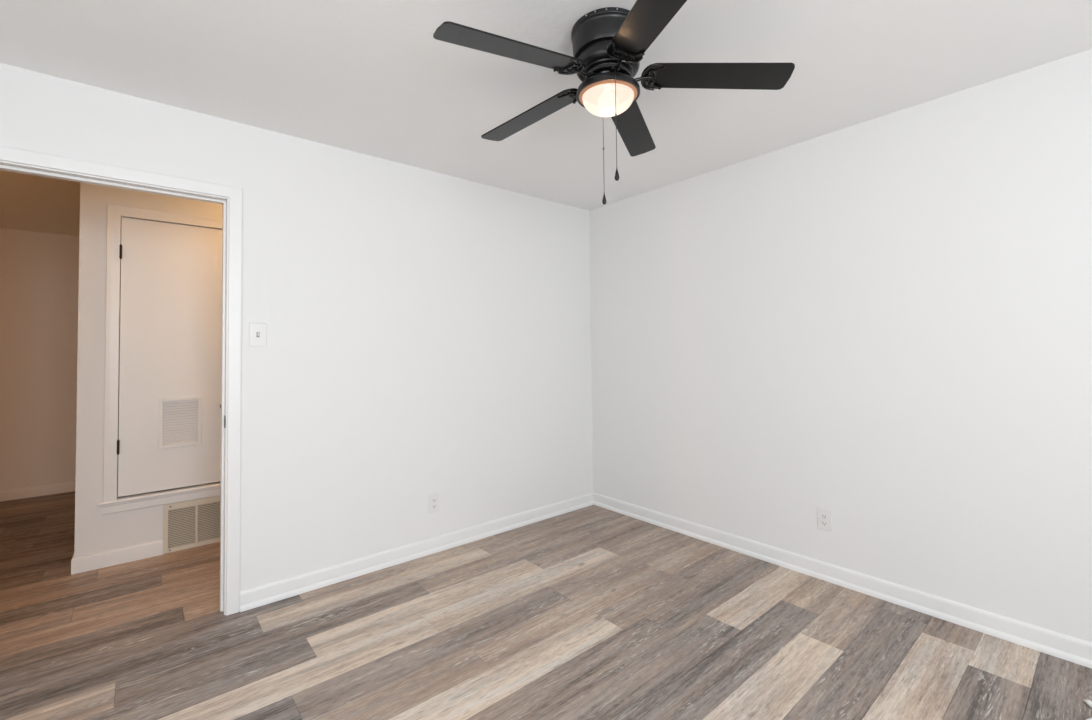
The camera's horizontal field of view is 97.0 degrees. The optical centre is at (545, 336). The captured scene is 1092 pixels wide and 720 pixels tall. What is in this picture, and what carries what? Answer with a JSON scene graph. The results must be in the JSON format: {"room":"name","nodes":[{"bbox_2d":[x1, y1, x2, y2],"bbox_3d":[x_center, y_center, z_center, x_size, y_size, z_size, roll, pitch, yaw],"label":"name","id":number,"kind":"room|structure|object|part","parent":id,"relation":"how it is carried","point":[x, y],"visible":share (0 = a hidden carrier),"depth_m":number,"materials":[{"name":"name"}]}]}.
{"room":"empty bedroom","nodes":[
{"label":"empty bedroom","id":0,"kind":"room"},
{"bbox_2d":[0,228,78,490],"bbox_3d":[-4.993,0.226,4.198,6.000,2.440,0.120,1,-2,-40],"label":"wall","id":1,"kind":"structure","parent":0,"point":[39,271],"depth_m":4.41,"materials":[{"name":"white paint"}]},
{"bbox_2d":[0,481,74,501],"bbox_3d":[-4.937,1.397,4.114,6.000,0.093,0.012,1,-2,-40],"label":"baseboard","id":2,"kind":"structure","parent":1,"relation":"attached to","point":[27,492],"depth_m":4.38,"materials":[{"name":"white wood"}]},
{"bbox_2d":[74,182,222,556],"bbox_3d":[-1.979,0.173,3.593,2.163,2.440,0.120,1,-2,-40],"label":"wall","id":3,"kind":"structure","parent":0,"point":[95,532],"depth_m":2.90,"materials":[{"name":"white paint"}]},
{"bbox_2d":[71,539,162,574],"bbox_3d":[-2.639,1.338,2.986,0.417,0.093,0.132,1,-2,-40],"label":"baseboard","id":4,"kind":"structure","parent":3,"relation":"attached to","point":[89,562],"depth_m":2.93,"materials":[{"name":"white wood"}]},
{"bbox_2d":[117,218,196,496],"bbox_3d":[-2.437,0.124,3.216,0.606,1.738,0.020,1,-2,-40],"label":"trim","id":5,"kind":"structure","parent":3,"relation":"attached to","point":[121,218],"depth_m":3.03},
{"bbox_2d":[97,481,219,514],"bbox_3d":[-2.398,1.034,3.156,0.783,0.080,0.098,1,-2,-40],"label":"trim","id":6,"kind":"structure","parent":3,"relation":"attached to","point":[175,495],"depth_m":3.07,"materials":[{"name":"white wood"}]},
{"bbox_2d":[103,203,221,501],"bbox_3d":[-2.391,0.091,3.160,0.735,1.805,0.017,1,-2,-40],"label":"trim","id":7,"kind":"structure","parent":3,"relation":"attached to","point":[114,212],"depth_m":2.95,"materials":[{"name":"white wood"}]},
{"bbox_2d":[117,217,221,496],"bbox_3d":[-2.392,0.119,3.156,0.608,1.724,0.096,1,-2,-40],"label":"door","id":8,"kind":"structure","parent":3,"relation":"in","point":[171,298],"depth_m":3.13,"materials":[{"name":"white paint"}]},
{"bbox_2d":[158,396,201,448],"bbox_3d":[-2.388,0.557,3.156,0.225,0.322,0.016,1,-2,-40],"label":"vent","id":9,"kind":"object","parent":8,"relation":"attached to","point":[191,440],"depth_m":3.16,"materials":[{"name":"white metal"}]},
{"bbox_2d":[163,496,219,553],"bbox_3d":[-2.304,1.229,3.190,0.356,0.308,0.015,1,-2,-40],"label":"air vent","id":10,"kind":"object","parent":3,"relation":"in","point":[192,523],"visible":0.74,"depth_m":3.17,"materials":[{"name":"beige metal"}]},
{"bbox_2d":[0,63,592,590],"bbox_3d":[-1.295,0.140,2.697,4.270,2.440,0.120,1,-2,-40],"label":"wall","id":11,"kind":"structure","parent":0,"point":[428,332],"depth_m":2.85,"materials":[{"name":"white paint"}]},
{"bbox_2d":[0,146,242,615],"bbox_3d":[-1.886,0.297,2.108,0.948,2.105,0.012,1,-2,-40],"label":"trim","id":12,"kind":"structure","parent":11,"relation":"attached to","point":[9,154],"depth_m":2.37,"materials":[{"name":"white wood"}]},
{"bbox_2d":[249,323,266,345],"bbox_3d":[-1.469,-0.011,2.465,0.076,0.118,0.020,1,-2,-40],"label":"light switch","id":13,"kind":"object","parent":11,"relation":"attached to","point":[257,331],"visible":1,"depth_m":2.47,"materials":[{"name":"white plastic"}]},
{"bbox_2d":[240,492,593,611],"bbox_3d":[-0.555,1.319,3.182,2.491,0.093,0.021,1,-2,-40],"label":"baseboard","id":14,"kind":"structure","parent":11,"relation":"attached to","point":[272,592],"depth_m":2.89,"materials":[{"name":"white wood"}]},
{"bbox_2d":[429,493,438,513],"bbox_3d":[-0.711,1.058,3.069,0.072,0.116,0.008,1,-2,-40],"label":"power outlet","id":15,"kind":"object","parent":11,"relation":"attached to","point":[434,498],"visible":1,"depth_m":3.07,"materials":[{"name":"white plastic"}]},
{"bbox_2d":[0,491,1091,719],"bbox_3d":[-2.071,1.386,1.526,7.060,0.100,8.400,1,-2,-40],"label":"floor","id":16,"kind":"structure","parent":0,"point":[593,612],"depth_m":2.10,"materials":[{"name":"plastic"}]},
{"bbox_2d":[1083,700,1091,719],"bbox_3d":[1.835,1.283,1.617,0.244,0.019,0.058,1,-2,-40],"label":"cable","id":17,"kind":"object","parent":16,"relation":"on","point":[1088,702],"visible":1,"depth_m":1.69,"materials":[{"name":"white plastic"}]},
{"bbox_2d":[0,0,1091,235],"bbox_3d":[-2.071,-1.139,1.610,7.120,0.128,8.420,1,-2,-40],"label":"ceiling","id":18,"kind":"structure","parent":0,"point":[368,77],"depth_m":2.00,"materials":[{"name":"white paint"}]},
{"bbox_2d":[433,0,794,204],"bbox_3d":[0.195,-0.821,1.776,1.233,0.608,1.232,1,-2,-40],"label":"ceiling fan","id":19,"kind":"object","parent":18,"relation":"hanging from","point":[609,44],"visible":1,"depth_m":1.70,"materials":[{"name":"black metal"}]},
{"bbox_3d":[-0.103,-0.936,1.574,0.518,0.060,0.124,0,-2,-30],"label":"blade","id":20,"kind":"part","parent":19,"relation":"part of","materials":[{"name":"black wood"}]},
{"bbox_3d":[-0.066,-0.923,2.027,0.518,0.060,0.124,-2,-2,42],"label":"blade","id":21,"kind":"part","parent":19,"relation":"part of","materials":[{"name":"black wood"}]},
{"bbox_3d":[0.224,-0.726,1.879,0.006,0.335,0.017,-1,-2,14],"label":"pull chain","id":22,"kind":"part","parent":19,"relation":"part of","materials":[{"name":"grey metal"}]},
{"bbox_3d":[0.228,-0.858,1.773,0.187,0.074,0.187,1,-2,-40],"label":"lamp shade","id":23,"kind":"part","parent":19,"relation":"part of","materials":[{"name":"white glass"}]},
{"bbox_3d":[0.244,-0.755,1.678,0.006,0.365,0.067,-1,-2,9],"label":"pull chain","id":24,"kind":"part","parent":19,"relation":"part of","materials":[{"name":"grey metal"}]},
{"bbox_3d":[0.376,-0.925,2.131,0.124,0.060,0.518,-1,-2,24],"label":"blade","id":25,"kind":"part","parent":19,"relation":"part of","materials":[{"name":"black wood"}]},
{"bbox_3d":[0.316,-0.946,1.399,0.124,0.060,0.518,0,-2,-12],"label":"blade","id":26,"kind":"part","parent":19,"relation":"part of","materials":[{"name":"black wood"}]},
{"bbox_3d":[0.612,-0.939,1.743,0.518,0.060,0.124,-1,-2,6],"label":"blade","id":27,"kind":"part","parent":19,"relation":"part of","materials":[{"name":"black wood"}]},
{"bbox_2d":[589,49,1091,641],"bbox_3d":[0.679,0.147,3.759,0.120,2.440,8.246,1,-2,-40],"label":"wall","id":28,"kind":"structure","parent":0,"point":[883,324],"depth_m":2.44,"materials":[{"name":"white paint"}]},
{"bbox_2d":[817,507,831,531],"bbox_3d":[1.524,1.000,2.642,0.008,0.116,0.072,1,-2,-40],"label":"power outlet","id":29,"kind":"object","parent":28,"relation":"attached to","point":[824,516],"visible":1,"depth_m":2.64,"materials":[{"name":"white plastic"}]},
{"bbox_2d":[821,520,827,526],"bbox_3d":[1.522,1.020,2.640,0.002,0.029,0.033,1,-2,-40],"label":"receptacle","id":30,"kind":"object","parent":29,"relation":"attached to","point":[824,523],"depth_m":2.64,"materials":[{"name":"grey plastic"}]},
{"bbox_2d":[821,513,827,518],"bbox_3d":[1.522,0.981,2.641,0.002,0.029,0.033,1,-2,-40],"label":"receptacle","id":31,"kind":"object","parent":29,"relation":"attached to","point":[823,515],"depth_m":2.64,"materials":[{"name":"grey plastic"}]},
{"bbox_2d":[593,492,1091,668],"bbox_3d":[1.799,1.266,2.301,0.021,0.093,4.400,1,-2,-40],"label":"baseboard","id":32,"kind":"structure","parent":28,"relation":"attached to","point":[1069,648],"depth_m":2.42,"materials":[{"name":"white wood"}]}
]}

